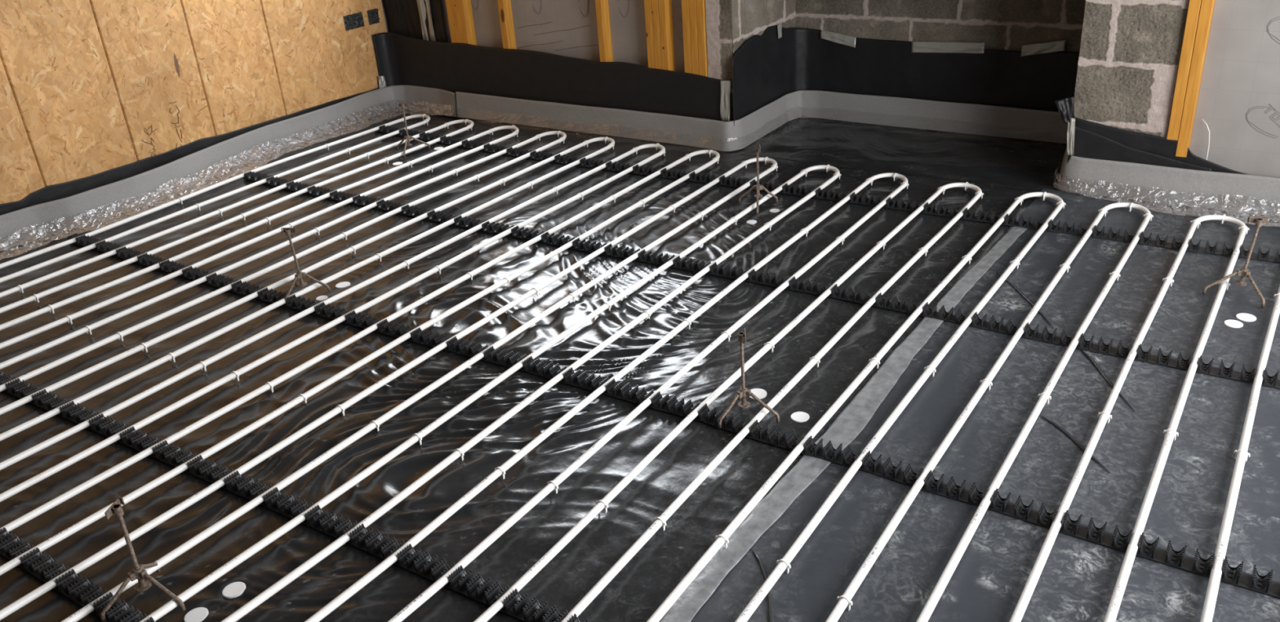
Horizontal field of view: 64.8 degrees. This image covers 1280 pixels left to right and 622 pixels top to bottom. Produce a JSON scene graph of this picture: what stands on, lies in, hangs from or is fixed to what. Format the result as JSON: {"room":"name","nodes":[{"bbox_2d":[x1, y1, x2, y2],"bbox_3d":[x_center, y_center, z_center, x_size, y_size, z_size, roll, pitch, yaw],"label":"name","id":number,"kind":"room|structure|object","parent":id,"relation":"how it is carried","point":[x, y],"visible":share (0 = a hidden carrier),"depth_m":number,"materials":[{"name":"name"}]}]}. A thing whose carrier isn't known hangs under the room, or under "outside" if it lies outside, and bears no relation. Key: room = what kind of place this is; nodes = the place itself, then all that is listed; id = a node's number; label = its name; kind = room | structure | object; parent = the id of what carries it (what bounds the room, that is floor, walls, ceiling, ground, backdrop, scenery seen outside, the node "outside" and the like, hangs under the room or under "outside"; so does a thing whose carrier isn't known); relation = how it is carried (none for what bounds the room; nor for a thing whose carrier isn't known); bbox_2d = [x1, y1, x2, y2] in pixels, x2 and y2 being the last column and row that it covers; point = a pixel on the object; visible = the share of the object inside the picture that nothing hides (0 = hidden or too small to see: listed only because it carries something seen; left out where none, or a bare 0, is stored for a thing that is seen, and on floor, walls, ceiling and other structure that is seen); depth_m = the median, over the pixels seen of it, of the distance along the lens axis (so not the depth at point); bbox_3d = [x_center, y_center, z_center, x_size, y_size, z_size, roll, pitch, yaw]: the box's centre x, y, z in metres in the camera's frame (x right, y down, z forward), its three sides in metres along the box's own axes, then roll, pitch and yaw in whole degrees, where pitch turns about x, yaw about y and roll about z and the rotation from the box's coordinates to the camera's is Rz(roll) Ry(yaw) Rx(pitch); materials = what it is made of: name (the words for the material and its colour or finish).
{"room":"building under construction","nodes":[
{"label":"building under construction","id":0,"kind":"room"},
{"bbox_2d":[381,0,390,32],"bbox_3d":[-2.926,-1.366,3.682,0.140,2.520,6.500,13,31,32],"label":"wall","id":1,"kind":"structure","parent":0,"point":[386,18],"depth_m":5.77,"materials":[{"name":"grey paint"}]},
{"bbox_2d":[0,57,44,204],"bbox_3d":[-2.816,-0.710,3.936,0.013,1.026,0.765,13,31,32],"label":"board","id":2,"kind":"object","parent":1,"relation":"attached to","point":[20,176],"visible":0.76,"depth_m":4.24,"materials":[{"name":"beige wood"}]},
{"bbox_2d":[0,0,135,185],"bbox_3d":[-3.029,-1.240,3.418,0.015,2.500,5.700,13,31,32],"label":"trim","id":3,"kind":"structure","parent":1,"relation":"attached to","point":[89,0],"depth_m":4.30,"materials":[{"name":"brown wood"}]},
{"bbox_2d":[0,0,137,186],"bbox_3d":[-2.484,-0.950,4.374,0.013,1.026,0.428,13,31,32],"label":"board","id":4,"kind":"object","parent":1,"relation":"attached to","point":[52,54],"visible":0.96,"depth_m":4.36,"materials":[{"name":"beige wood"}]},
{"bbox_2d":[89,0,215,160],"bbox_3d":[-2.247,-1.120,4.686,0.015,1.026,0.420,13,31,32],"label":"board","id":5,"kind":"object","parent":1,"relation":"attached to","point":[148,47],"visible":0.94,"depth_m":4.68,"materials":[{"name":"brown wood"}]},
{"bbox_2d":[180,0,285,135],"bbox_3d":[-2.012,-1.291,4.997,0.013,1.026,0.426,13,31,32],"label":"board","id":6,"kind":"object","parent":1,"relation":"attached to","point":[229,38],"visible":0.82,"depth_m":5.01,"materials":[{"name":"beige wood"}]},
{"bbox_2d":[259,0,386,115],"bbox_3d":[-1.675,-1.534,5.442,0.013,1.026,0.786,13,31,32],"label":"board","id":7,"kind":"object","parent":1,"relation":"attached to","point":[317,61],"visible":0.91,"depth_m":5.42,"materials":[{"name":"beige wood"}]},
{"bbox_2d":[342,12,364,31],"bbox_3d":[-1.569,-1.596,5.557,0.022,0.081,0.138,13,31,32],"label":"box","id":8,"kind":"object","parent":7,"relation":"attached to","point":[355,20],"visible":1,"depth_m":5.55,"materials":[{"name":"black plastic"}]},
{"bbox_2d":[366,8,379,25],"bbox_3d":[-1.490,-1.652,5.662,0.022,0.082,0.080,13,31,32],"label":"box","id":9,"kind":"object","parent":7,"relation":"attached to","point":[373,16],"visible":1,"depth_m":5.66,"materials":[{"name":"black plastic"}]},
{"bbox_2d":[383,0,446,42],"bbox_3d":[-1.287,-2.022,5.427,0.444,1.300,0.029,13,31,32],"label":"roof membrane","id":10,"kind":"object","parent":1,"relation":"hanging from","point":[403,15],"depth_m":5.62,"materials":[{"name":"black plastic"}]},
{"bbox_2d":[744,0,755,40],"bbox_3d":[-0.483,-2.173,4.948,2.280,2.520,0.100,13,31,32],"label":"wall","id":11,"kind":"structure","parent":0,"point":[747,2],"depth_m":4.63,"materials":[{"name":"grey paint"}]},
{"bbox_2d":[440,0,451,42],"bbox_3d":[-1.086,-2.268,5.213,0.124,2.460,0.060,13,31,32],"label":"board","id":12,"kind":"object","parent":11,"relation":"attached to","point":[446,23],"visible":0.02,"depth_m":5.53,"materials":[{"name":"grey wood"}]},
{"bbox_2d":[471,0,502,48],"bbox_3d":[-0.774,-1.456,5.421,0.247,0.780,0.062,13,31,32],"label":"board","id":13,"kind":"object","parent":11,"relation":"attached to","point":[486,16],"visible":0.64,"depth_m":5.37,"materials":[{"name":"grey paint"}]},
{"bbox_2d":[511,0,599,62],"bbox_3d":[-0.395,-1.368,5.182,0.586,0.780,0.062,13,31,32],"label":"board","id":14,"kind":"object","parent":11,"relation":"attached to","point":[565,28],"visible":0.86,"depth_m":5.12,"materials":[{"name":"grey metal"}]},
{"bbox_2d":[608,0,648,67],"bbox_3d":[-0.019,-1.281,4.944,0.248,0.780,0.062,13,31,32],"label":"board","id":15,"kind":"object","parent":11,"relation":"attached to","point":[627,17],"visible":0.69,"depth_m":4.89,"materials":[{"name":"grey paint"}]},
{"bbox_2d":[671,0,684,72],"bbox_3d":[0.217,-1.226,4.795,0.088,0.780,0.062,13,31,32],"label":"board","id":16,"kind":"object","parent":11,"relation":"attached to","point":[676,4],"visible":0.3,"depth_m":4.75,"materials":[{"name":"grey wood"}]},
{"bbox_2d":[731,0,795,54],"bbox_3d":[0.543,-2.022,4.455,0.012,2.500,0.645,13,31,32],"label":"wall","id":17,"kind":"structure","parent":0,"point":[768,13],"depth_m":4.71,"materials":[{"name":"concrete"}]},
{"bbox_2d":[406,109,1279,218],"bbox_3d":[-0.278,0.418,2.652,6.300,0.140,6.500,13,31,32],"label":"floor","id":18,"kind":"structure","parent":0,"point":[1055,188],"depth_m":4.99,"materials":[{"name":"grey concrete"}]},
{"bbox_2d":[445,0,476,45],"bbox_3d":[-1.006,-2.226,5.115,0.128,2.460,0.090,13,31,32],"label":"stud","id":19,"kind":"object","parent":18,"relation":"on","point":[460,13],"visible":0.41,"depth_m":5.40,"materials":[{"name":"brown"}]},
{"bbox_2d":[497,0,516,48],"bbox_3d":[-0.679,-1.411,5.313,0.040,0.780,0.090,13,31,32],"label":"stud","id":20,"kind":"object","parent":18,"relation":"on","point":[504,7],"visible":0.37,"depth_m":5.24,"materials":[{"name":"brown"}]},
{"bbox_2d":[0,84,1040,621],"bbox_3d":[-1.058,-0.074,3.426,3.675,0.150,4.160,13,31,32],"label":"sheet","id":21,"kind":"object","parent":18,"relation":"on","point":[651,575],"depth_m":3.04,"materials":[{"name":"black plastic"}]},
{"bbox_2d":[0,524,155,621],"bbox_3d":[-1.748,0.474,2.520,3.137,0.030,0.046,13,31,32],"label":"pipe rail","id":22,"kind":"object","parent":21,"relation":"on","point":[73,586],"visible":0.95,"depth_m":2.20,"materials":[{"name":"black plastic"}]},
{"bbox_2d":[100,497,186,621],"bbox_3d":[-1.053,0.496,2.114,0.166,0.245,0.154,-8,26,-6],"label":"tripod","id":23,"kind":"object","parent":21,"relation":"on","point":[138,572],"visible":1,"depth_m":2.10,"materials":[{"name":"metal"}]},
{"bbox_2d":[111,503,124,517],"bbox_3d":[-1.060,0.406,2.050,0.017,0.022,0.017,13,31,32],"label":"socket","id":24,"kind":"object","parent":23,"relation":"attached to","point":[117,508],"depth_m":2.05,"materials":[{"name":"metal"}]},
{"bbox_2d":[0,87,379,215],"bbox_3d":[-2.554,-0.465,4.407,0.009,0.174,3.842,13,31,32],"label":"roof membrane","id":25,"kind":"object","parent":21,"relation":"on","point":[59,191],"visible":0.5,"depth_m":4.65,"materials":[{"name":"black plastic"}]},
{"bbox_2d":[183,607,208,621],"bbox_3d":[-0.926,0.637,2.106,0.048,0.005,0.048,13,31,32],"label":"disc","id":26,"kind":"object","parent":21,"relation":"on","point":[199,614],"visible":1,"depth_m":2.10,"materials":[{"name":"white plastic"}]},
{"bbox_2d":[198,360,206,371],"bbox_3d":[-1.336,0.168,3.082,0.032,0.031,0.005,14,31,32],"label":"clip","id":27,"kind":"object","parent":21,"relation":"on","point":[202,362],"visible":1,"depth_m":3.07,"materials":[{"name":"white plastic"}]},
{"bbox_2d":[222,582,245,598],"bbox_3d":[-0.872,0.599,2.166,0.048,0.005,0.048,13,31,32],"label":"disc","id":28,"kind":"object","parent":21,"relation":"on","point":[234,589],"visible":1,"depth_m":2.16,"materials":[{"name":"white plastic"}]},
{"bbox_2d":[231,370,239,381],"bbox_3d":[-1.208,0.193,3.009,0.032,0.031,0.005,12,30,30],"label":"clip","id":29,"kind":"object","parent":21,"relation":"on","point":[234,371],"visible":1,"depth_m":3.00,"materials":[{"name":"white plastic"}]},
{"bbox_2d":[265,382,273,392],"bbox_3d":[-1.079,0.221,2.937,0.032,0.031,0.005,14,32,34],"label":"clip","id":30,"kind":"object","parent":21,"relation":"on","point":[268,383],"visible":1,"depth_m":2.93,"materials":[{"name":"white plastic"}]},
{"bbox_2d":[0,370,588,621],"bbox_3d":[-0.992,0.426,2.500,4.394,0.030,0.055,13,31,31],"label":"pipe rail","id":31,"kind":"object","parent":21,"relation":"on","point":[487,593],"visible":0.93,"depth_m":2.37,"materials":[{"name":"black plastic"}]},
{"bbox_2d":[297,393,306,403],"bbox_3d":[-0.956,0.249,2.859,0.032,0.031,0.005,12,30,29],"label":"clip","id":32,"kind":"object","parent":21,"relation":"on","point":[301,394],"visible":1,"depth_m":2.85,"materials":[{"name":"white plastic"}]},
{"bbox_2d":[280,227,330,305],"bbox_3d":[-1.204,-0.163,3.485,0.164,0.245,0.150,13,31,32],"label":"tripod","id":33,"kind":"object","parent":21,"relation":"on","point":[299,275],"visible":1,"depth_m":3.50,"materials":[{"name":"metal"}]},
{"bbox_2d":[284,228,291,235],"bbox_3d":[-1.203,-0.268,3.450,0.017,0.022,0.017,13,31,32],"label":"socket","id":34,"kind":"object","parent":33,"relation":"attached to","point":[287,231],"depth_m":3.45,"materials":[{"name":"metal"}]},
{"bbox_2d":[315,295,327,301],"bbox_3d":[-1.112,-0.044,3.527,0.040,0.005,0.040,13,31,32],"label":"disc","id":35,"kind":"object","parent":21,"relation":"on","point":[322,297],"visible":0.96,"depth_m":3.52,"materials":[{"name":"white plastic"}]},
{"bbox_2d":[336,404,344,415],"bbox_3d":[-0.827,0.273,2.786,0.032,0.031,0.005,14,32,34],"label":"clip","id":36,"kind":"object","parent":21,"relation":"on","point":[339,405],"visible":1,"depth_m":2.78,"materials":[{"name":"white plastic"}]},
{"bbox_2d":[335,281,350,288],"bbox_3d":[-1.065,-0.093,3.615,0.052,0.005,0.052,13,31,32],"label":"disc","id":37,"kind":"object","parent":21,"relation":"on","point":[344,284],"visible":1,"depth_m":3.61,"materials":[{"name":"white plastic"}]},
{"bbox_2d":[369,420,379,431],"bbox_3d":[-0.710,0.307,2.700,0.032,0.031,0.005,12,30,30],"label":"clip","id":38,"kind":"object","parent":21,"relation":"on","point":[374,421],"visible":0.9,"depth_m":2.69,"materials":[{"name":"white plastic"}]},
{"bbox_2d":[392,161,402,165],"bbox_3d":[-1.181,-0.717,4.913,0.048,0.005,0.048,13,31,32],"label":"disc","id":39,"kind":"object","parent":21,"relation":"on","point":[397,162],"visible":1,"depth_m":4.91,"materials":[{"name":"white plastic"}]},
{"bbox_2d":[396,102,430,158],"bbox_3d":[-1.169,-0.907,4.999,0.149,0.245,0.169,13,31,32],"label":"tripod","id":40,"kind":"object","parent":21,"relation":"on","point":[402,105],"visible":1,"depth_m":5.00,"materials":[{"name":"metal"}]},
{"bbox_2d":[412,433,422,444],"bbox_3d":[-0.581,0.333,2.630,0.032,0.031,0.005,14,31,32],"label":"clip","id":41,"kind":"object","parent":21,"relation":"on","point":[416,434],"visible":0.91,"depth_m":2.62,"materials":[{"name":"white plastic"}]},
{"bbox_2d":[453,448,464,460],"bbox_3d":[-0.457,0.362,2.549,0.032,0.031,0.005,13,31,32],"label":"clip","id":42,"kind":"object","parent":21,"relation":"on","point":[457,449],"visible":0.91,"depth_m":2.54,"materials":[{"name":"white plastic"}]},
{"bbox_2d":[493,466,505,479],"bbox_3d":[-0.342,0.394,2.462,0.032,0.031,0.005,12,31,30],"label":"clip","id":43,"kind":"object","parent":21,"relation":"on","point":[500,468],"visible":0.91,"depth_m":2.45,"materials":[{"name":"white plastic"}]},
{"bbox_2d":[546,480,558,493],"bbox_3d":[-0.207,0.417,2.397,0.032,0.031,0.005,14,32,34],"label":"clip","id":44,"kind":"object","parent":21,"relation":"on","point":[552,482],"visible":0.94,"depth_m":2.39,"materials":[{"name":"white plastic"}]},
{"bbox_2d":[595,499,608,513],"bbox_3d":[-0.087,0.448,2.317,0.032,0.031,0.005,11,30,29],"label":"clip","id":45,"kind":"object","parent":21,"relation":"on","point":[599,500],"visible":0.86,"depth_m":2.31,"materials":[{"name":"white plastic"}]},
{"bbox_2d":[0,114,1279,621],"bbox_3d":[-0.522,0.089,3.103,4.421,0.025,3.854,13,31,32],"label":"pipe","id":46,"kind":"object","parent":21,"relation":"on","point":[1208,609],"visible":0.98,"depth_m":2.92,"materials":[{"name":"white plastic"}]},
{"bbox_2d":[715,534,728,548],"bbox_3d":[0.176,0.496,2.174,0.032,0.031,0.005,12,31,30],"label":"clip","id":47,"kind":"object","parent":46,"relation":"attached to","point":[726,541],"visible":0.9,"depth_m":2.17,"materials":[{"name":"white plastic"}]},
{"bbox_2d":[961,254,971,264],"bbox_3d":[1.101,-0.174,3.401,0.032,0.031,0.005,12,31,31],"label":"clip","id":48,"kind":"object","parent":46,"relation":"attached to","point":[970,258],"visible":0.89,"depth_m":3.39,"materials":[{"name":"white plastic"}]},
{"bbox_2d":[653,516,666,530],"bbox_3d":[0.044,0.472,2.243,0.032,0.031,0.005,14,32,34],"label":"clip","id":49,"kind":"object","parent":21,"relation":"on","point":[657,517],"visible":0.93,"depth_m":2.23,"materials":[{"name":"white plastic"}]},
{"bbox_2d":[66,233,1279,598],"bbox_3d":[-0.556,0.107,3.083,4.384,0.030,0.077,13,31,31],"label":"pipe rail","id":50,"kind":"object","parent":21,"relation":"on","point":[1256,582],"visible":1,"depth_m":2.56,"materials":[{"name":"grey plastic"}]},
{"bbox_2d":[720,330,730,341],"bbox_3d":[0.258,0.075,3.021,0.032,0.031,0.005,15,32,34],"label":"clip","id":51,"kind":"object","parent":21,"relation":"on","point":[727,332],"visible":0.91,"depth_m":3.01,"materials":[{"name":"white plastic"}]},
{"bbox_2d":[718,328,779,428],"bbox_3d":[0.278,0.171,2.569,0.151,0.245,0.153,13,31,32],"label":"tripod","id":52,"kind":"object","parent":21,"relation":"on","point":[744,392],"visible":1,"depth_m":2.59,"materials":[{"name":"metal"}]},
{"bbox_2d":[737,332,744,342],"bbox_3d":[0.255,0.066,2.537,0.017,0.022,0.017,13,31,32],"label":"socket","id":53,"kind":"object","parent":52,"relation":"attached to","point":[740,335],"depth_m":2.53,"materials":[{"name":"metal"}]},
{"bbox_2d":[746,219,756,224],"bbox_3d":[0.432,-0.343,3.899,0.040,0.005,0.040,13,31,32],"label":"disc","id":54,"kind":"object","parent":21,"relation":"on","point":[751,221],"visible":1,"depth_m":3.90,"materials":[{"name":"white plastic"}]},
{"bbox_2d":[738,144,777,215],"bbox_3d":[0.443,-0.526,3.967,0.143,0.245,0.158,13,31,32],"label":"tripod","id":55,"kind":"object","parent":21,"relation":"on","point":[757,187],"visible":1,"depth_m":3.99,"materials":[{"name":"metal"}]},
{"bbox_2d":[755,146,759,152],"bbox_3d":[0.457,-0.629,3.926,0.017,0.022,0.017,13,31,32],"label":"socket","id":56,"kind":"object","parent":55,"relation":"attached to","point":[757,148],"depth_m":3.92,"materials":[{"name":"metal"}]},
{"bbox_2d":[750,388,766,399],"bbox_3d":[0.319,0.226,2.751,0.054,0.005,0.054,13,31,32],"label":"disc","id":57,"kind":"object","parent":21,"relation":"on","point":[761,393],"visible":0.62,"depth_m":2.75,"materials":[{"name":"white plastic"}]},
{"bbox_2d":[242,170,1279,388],"bbox_3d":[-0.098,-0.227,3.692,4.379,0.030,0.081,13,31,32],"label":"pipe rail","id":58,"kind":"object","parent":21,"relation":"on","point":[522,233],"visible":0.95,"depth_m":3.32,"materials":[{"name":"black plastic"}]},
{"bbox_2d":[764,342,774,351],"bbox_3d":[0.377,0.105,2.943,0.032,0.031,0.005,11,30,29],"label":"clip","id":59,"kind":"object","parent":21,"relation":"on","point":[765,344],"visible":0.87,"depth_m":2.94,"materials":[{"name":"white plastic"}]},
{"bbox_2d":[769,208,779,212],"bbox_3d":[0.532,-0.396,3.986,0.040,0.005,0.040,13,31,32],"label":"disc","id":60,"kind":"object","parent":21,"relation":"on","point":[771,210],"visible":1,"depth_m":3.98,"materials":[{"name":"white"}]},
{"bbox_2d":[791,411,809,422],"bbox_3d":[0.417,0.276,2.627,0.048,0.005,0.048,13,31,32],"label":"disc","id":61,"kind":"object","parent":21,"relation":"on","point":[799,416],"visible":1,"depth_m":2.62,"materials":[{"name":"white plastic"}]},
{"bbox_2d":[808,356,820,367],"bbox_3d":[0.493,0.143,2.849,0.032,0.031,0.005,14,32,33],"label":"clip","id":62,"kind":"object","parent":21,"relation":"on","point":[815,357],"visible":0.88,"depth_m":2.84,"materials":[{"name":"white plastic"}]},
{"bbox_2d":[373,124,1279,262],"bbox_3d":[0.368,-0.559,4.299,4.388,0.030,0.107,13,31,32],"label":"pipe rail","id":63,"kind":"object","parent":21,"relation":"on","point":[727,181],"visible":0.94,"depth_m":4.00,"materials":[{"name":"black plastic"}]},
{"bbox_2d":[658,226,1026,621],"bbox_3d":[0.475,0.329,2.505,0.085,0.008,3.191,13,31,32],"label":"tape","id":64,"kind":"object","parent":21,"relation":"on","point":[855,417],"visible":0.98,"depth_m":2.47,"materials":[{"name":"grey plastic"}]},
{"bbox_2d":[868,357,879,368],"bbox_3d":[0.654,0.145,2.816,0.032,0.031,0.005,12,31,31],"label":"clip","id":65,"kind":"object","parent":21,"relation":"on","point":[875,358],"visible":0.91,"depth_m":2.81,"materials":[{"name":"white plastic"}]},
{"bbox_2d":[372,32,729,121],"bbox_3d":[-0.536,-1.155,5.201,2.248,0.436,0.120,13,31,32],"label":"roof membrane","id":66,"kind":"object","parent":18,"relation":"on","point":[453,67],"depth_m":5.21,"materials":[{"name":"black plastic"}]},
{"bbox_2d":[595,0,613,62],"bbox_3d":[-0.161,-1.291,4.987,0.036,0.780,0.089,13,31,32],"label":"stud","id":67,"kind":"object","parent":18,"relation":"on","point":[602,15],"visible":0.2,"depth_m":4.92,"materials":[{"name":"wood"}]},
{"bbox_2d":[644,0,655,68],"bbox_3d":[0.075,-1.236,4.838,0.038,0.780,0.090,13,31,32],"label":"stud","id":68,"kind":"object","parent":18,"relation":"on","point":[647,4],"visible":0.3,"depth_m":4.76,"materials":[{"name":"brown"}]},
{"bbox_2d":[650,0,662,69],"bbox_3d":[0.107,-1.228,4.817,0.038,0.780,0.090,13,31,32],"label":"stud","id":69,"kind":"object","parent":18,"relation":"on","point":[655,10],"visible":0.3,"depth_m":4.74,"materials":[{"name":"brown"}]},
{"bbox_2d":[657,0,675,71],"bbox_3d":[0.140,-1.221,4.796,0.039,0.780,0.090,13,31,32],"label":"stud","id":70,"kind":"object","parent":18,"relation":"on","point":[665,9],"visible":0.37,"depth_m":4.73,"materials":[{"name":"brown"}]},
{"bbox_2d":[681,0,692,73],"bbox_3d":[0.188,-1.949,4.362,0.038,2.460,0.089,13,31,32],"label":"stud","id":71,"kind":"object","parent":18,"relation":"on","point":[685,3],"visible":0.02,"depth_m":4.65,"materials":[{"name":"wood"}]},
{"bbox_2d":[688,0,698,75],"bbox_3d":[0.220,-1.942,4.341,0.037,2.460,0.089,13,31,32],"label":"stud","id":72,"kind":"object","parent":18,"relation":"on","point":[692,3],"visible":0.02,"depth_m":4.63,"materials":[{"name":"orange wood"}]},
{"bbox_2d":[696,0,707,76],"bbox_3d":[0.252,-1.934,4.321,0.038,2.460,0.089,13,31,32],"label":"stud","id":73,"kind":"object","parent":18,"relation":"on","point":[700,4],"visible":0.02,"depth_m":4.62,"materials":[{"name":"wood"}]},
{"bbox_2d":[455,89,1067,151],"bbox_3d":[0.433,-0.919,4.904,3.194,0.137,0.683,3,27,15],"label":"strip","id":74,"kind":"object","parent":18,"relation":"on","point":[942,116],"visible":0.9,"depth_m":4.90,"materials":[{"name":"grey plastic"}]},
{"bbox_2d":[733,117,1066,191],"bbox_3d":[1.213,-0.736,4.575,1.418,0.015,0.682,13,31,32],"label":"sheet","id":75,"kind":"object","parent":18,"relation":"on","point":[987,160],"visible":0.99,"depth_m":4.53,"materials":[{"name":"black plastic"}]},
{"bbox_2d":[690,188,1279,621],"bbox_3d":[1.413,0.563,1.881,2.310,0.012,4.130,13,31,32],"label":"sheet","id":76,"kind":"object","parent":18,"relation":"on","point":[1077,581],"visible":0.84,"depth_m":2.38,"materials":[{"name":"grey plastic"}]},
{"bbox_2d":[776,559,791,573],"bbox_3d":[0.297,0.528,2.092,0.032,0.031,0.005,13,31,32],"label":"clip","id":77,"kind":"object","parent":76,"relation":"on","point":[788,566],"visible":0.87,"depth_m":2.08,"materials":[{"name":"white plastic"}]},
{"bbox_2d":[836,595,852,610],"bbox_3d":[0.402,0.573,1.984,0.032,0.031,0.005,13,31,32],"label":"clip","id":78,"kind":"object","parent":76,"relation":"on","point":[850,602],"visible":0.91,"depth_m":1.98,"materials":[{"name":"white plastic"}]},
{"bbox_2d":[924,365,935,376],"bbox_3d":[0.792,0.164,2.755,0.032,0.031,0.005,13,31,32],"label":"clip","id":79,"kind":"object","parent":76,"relation":"on","point":[932,367],"visible":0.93,"depth_m":2.75,"materials":[{"name":"white plastic"}]},
{"bbox_2d":[979,378,992,389],"bbox_3d":[0.918,0.195,2.676,0.032,0.031,0.005,14,31,33],"label":"clip","id":80,"kind":"object","parent":76,"relation":"on","point":[987,380],"visible":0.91,"depth_m":2.67,"materials":[{"name":"white plastic"}]},
{"bbox_2d":[1037,392,1051,403],"bbox_3d":[1.041,0.224,2.596,0.032,0.031,0.005,12,30,30],"label":"clip","id":81,"kind":"object","parent":76,"relation":"on","point":[1039,394],"visible":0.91,"depth_m":2.59,"materials":[{"name":"white plastic"}]},
{"bbox_2d":[1097,410,1111,423],"bbox_3d":[1.151,0.262,2.497,0.032,0.031,0.005,15,32,34],"label":"clip","id":82,"kind":"object","parent":76,"relation":"on","point":[1104,411],"visible":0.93,"depth_m":2.49,"materials":[{"name":"white plastic"}]},
{"bbox_2d":[1162,276,1173,286],"bbox_3d":[1.647,-0.092,3.147,0.032,0.031,0.005,15,32,34],"label":"clip","id":83,"kind":"object","parent":76,"relation":"on","point":[1171,278],"visible":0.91,"depth_m":3.14,"materials":[{"name":"white plastic"}]},
{"bbox_2d":[1163,428,1177,439],"bbox_3d":[1.269,0.295,2.412,0.032,0.031,0.005,11,30,29],"label":"clip","id":84,"kind":"object","parent":76,"relation":"on","point":[1167,429],"visible":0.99,"depth_m":2.41,"materials":[{"name":"white plastic"}]},
{"bbox_2d":[1224,320,1243,328],"bbox_3d":[1.711,0.037,2.908,0.048,0.005,0.048,13,31,32],"label":"disc","id":85,"kind":"object","parent":76,"relation":"on","point":[1232,323],"visible":1,"depth_m":2.90,"materials":[{"name":"white plastic"}]},
{"bbox_2d":[1202,216,1269,307],"bbox_3d":[1.804,-0.166,3.018,0.166,0.245,0.162,13,31,32],"label":"tripod","id":86,"kind":"object","parent":76,"relation":"on","point":[1244,272],"visible":1,"depth_m":3.00,"materials":[{"name":"metal"}]},
{"bbox_2d":[1254,217,1262,226],"bbox_3d":[1.813,-0.258,2.955,0.017,0.022,0.017,13,31,32],"label":"socket","id":87,"kind":"object","parent":86,"relation":"attached to","point":[1259,221],"depth_m":2.95,"materials":[{"name":"metal"}]},
{"bbox_2d":[1234,448,1249,461],"bbox_3d":[1.386,0.332,2.323,0.032,0.031,0.005,14,32,33],"label":"clip","id":88,"kind":"object","parent":76,"relation":"on","point":[1238,450],"visible":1,"depth_m":2.32,"materials":[{"name":"white plastic"}]},
{"bbox_2d":[1235,313,1256,321],"bbox_3d":[1.765,0.019,2.937,0.052,0.005,0.052,13,31,32],"label":"disc","id":89,"kind":"object","parent":76,"relation":"on","point":[1243,317],"visible":1,"depth_m":2.93,"materials":[{"name":"white plastic"}]},
{"bbox_2d":[1066,116,1248,174],"bbox_3d":[2.063,-0.521,3.658,1.000,0.295,0.029,14,31,33],"label":"roof membrane","id":90,"kind":"object","parent":18,"relation":"on","point":[1158,145],"visible":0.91,"depth_m":3.74,"materials":[{"name":"black plastic"}]},
{"bbox_2d":[1066,117,1211,171],"bbox_3d":[1.853,-0.560,3.778,0.508,0.290,0.018,13,31,32],"label":"roof membrane","id":91,"kind":"object","parent":90,"relation":"attached to","point":[1087,144],"depth_m":3.82,"materials":[{"name":"black plastic"}]},
{"bbox_2d":[1054,96,1074,124],"bbox_3d":[1.616,-0.762,3.839,0.081,0.110,0.019,3,27,14],"label":"flap","id":92,"kind":"object","parent":91,"relation":"attached to","point":[1065,107],"visible":1,"depth_m":3.83,"materials":[{"name":"black plastic"}]},
{"bbox_2d":[1053,149,1279,226],"bbox_3d":[2.506,-0.336,3.384,2.318,0.138,0.504,21,36,41],"label":"strip","id":93,"kind":"object","parent":18,"relation":"on","point":[1197,189],"visible":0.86,"depth_m":3.71,"materials":[{"name":"grey plastic"}]},
{"bbox_2d":[795,0,1085,52],"bbox_3d":[1.351,-2.006,4.296,1.550,2.500,0.014,13,31,32],"label":"wall","id":94,"kind":"structure","parent":0,"point":[1002,24],"depth_m":4.60,"materials":[{"name":"concrete"}]},
{"bbox_2d":[705,0,1189,196],"bbox_3d":[1.288,-1.887,4.084,1.941,2.520,0.831,13,31,32],"label":"wall","id":95,"kind":"structure","parent":0,"point":[718,13],"depth_m":4.58,"materials":[{"name":"concrete"}]},
{"bbox_2d":[732,22,1079,126],"bbox_3d":[1.217,-0.979,4.500,1.476,0.494,0.705,13,31,32],"label":"roof membrane","id":96,"kind":"object","parent":95,"relation":"attached to","point":[766,68],"depth_m":4.75,"materials":[{"name":"black plastic"}]},
{"bbox_2d":[1074,0,1188,137],"bbox_3d":[1.729,-1.577,3.358,0.335,2.500,0.013,13,31,32],"label":"wall pier","id":97,"kind":"object","parent":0,"point":[1130,50],"visible":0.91,"depth_m":3.68,"materials":[{"name":"concrete"}]},
{"bbox_2d":[1166,0,1201,140],"bbox_3d":[1.893,-1.648,3.230,0.036,2.242,0.095,13,31,32],"label":"stud","id":98,"kind":"object","parent":97,"relation":"attached to","point":[1194,6],"visible":0.76,"depth_m":3.57,"materials":[{"name":"orange wood"}]},
{"bbox_2d":[1175,0,1215,157],"bbox_3d":[1.927,-1.614,3.224,0.036,2.302,0.095,13,31,32],"label":"stud","id":99,"kind":"object","parent":98,"relation":"attached to","point":[1205,18],"visible":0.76,"depth_m":3.56,"materials":[{"name":"orange wood"}]},
{"bbox_3d":[2.837,-1.404,2.853,1.760,2.520,0.100,13,31,32],"label":"wall","id":100,"kind":"structure","parent":0,"visible":0},
{"bbox_2d":[1189,0,1279,177],"bbox_3d":[2.707,-1.379,2.800,1.792,2.460,0.062,13,31,32],"label":"board","id":101,"kind":"object","parent":100,"relation":"attached to","point":[1238,100],"visible":0.96,"depth_m":3.54,"materials":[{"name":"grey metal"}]},
{"bbox_2d":[1202,119,1209,159],"bbox_3d":[2.043,-0.609,3.654,0.004,0.168,0.043,-21,31,-31],"label":"strand","id":102,"kind":"object","parent":101,"relation":"hanging from","point":[1202,119],"visible":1,"depth_m":3.63,"materials":[{"name":"white plastic"}]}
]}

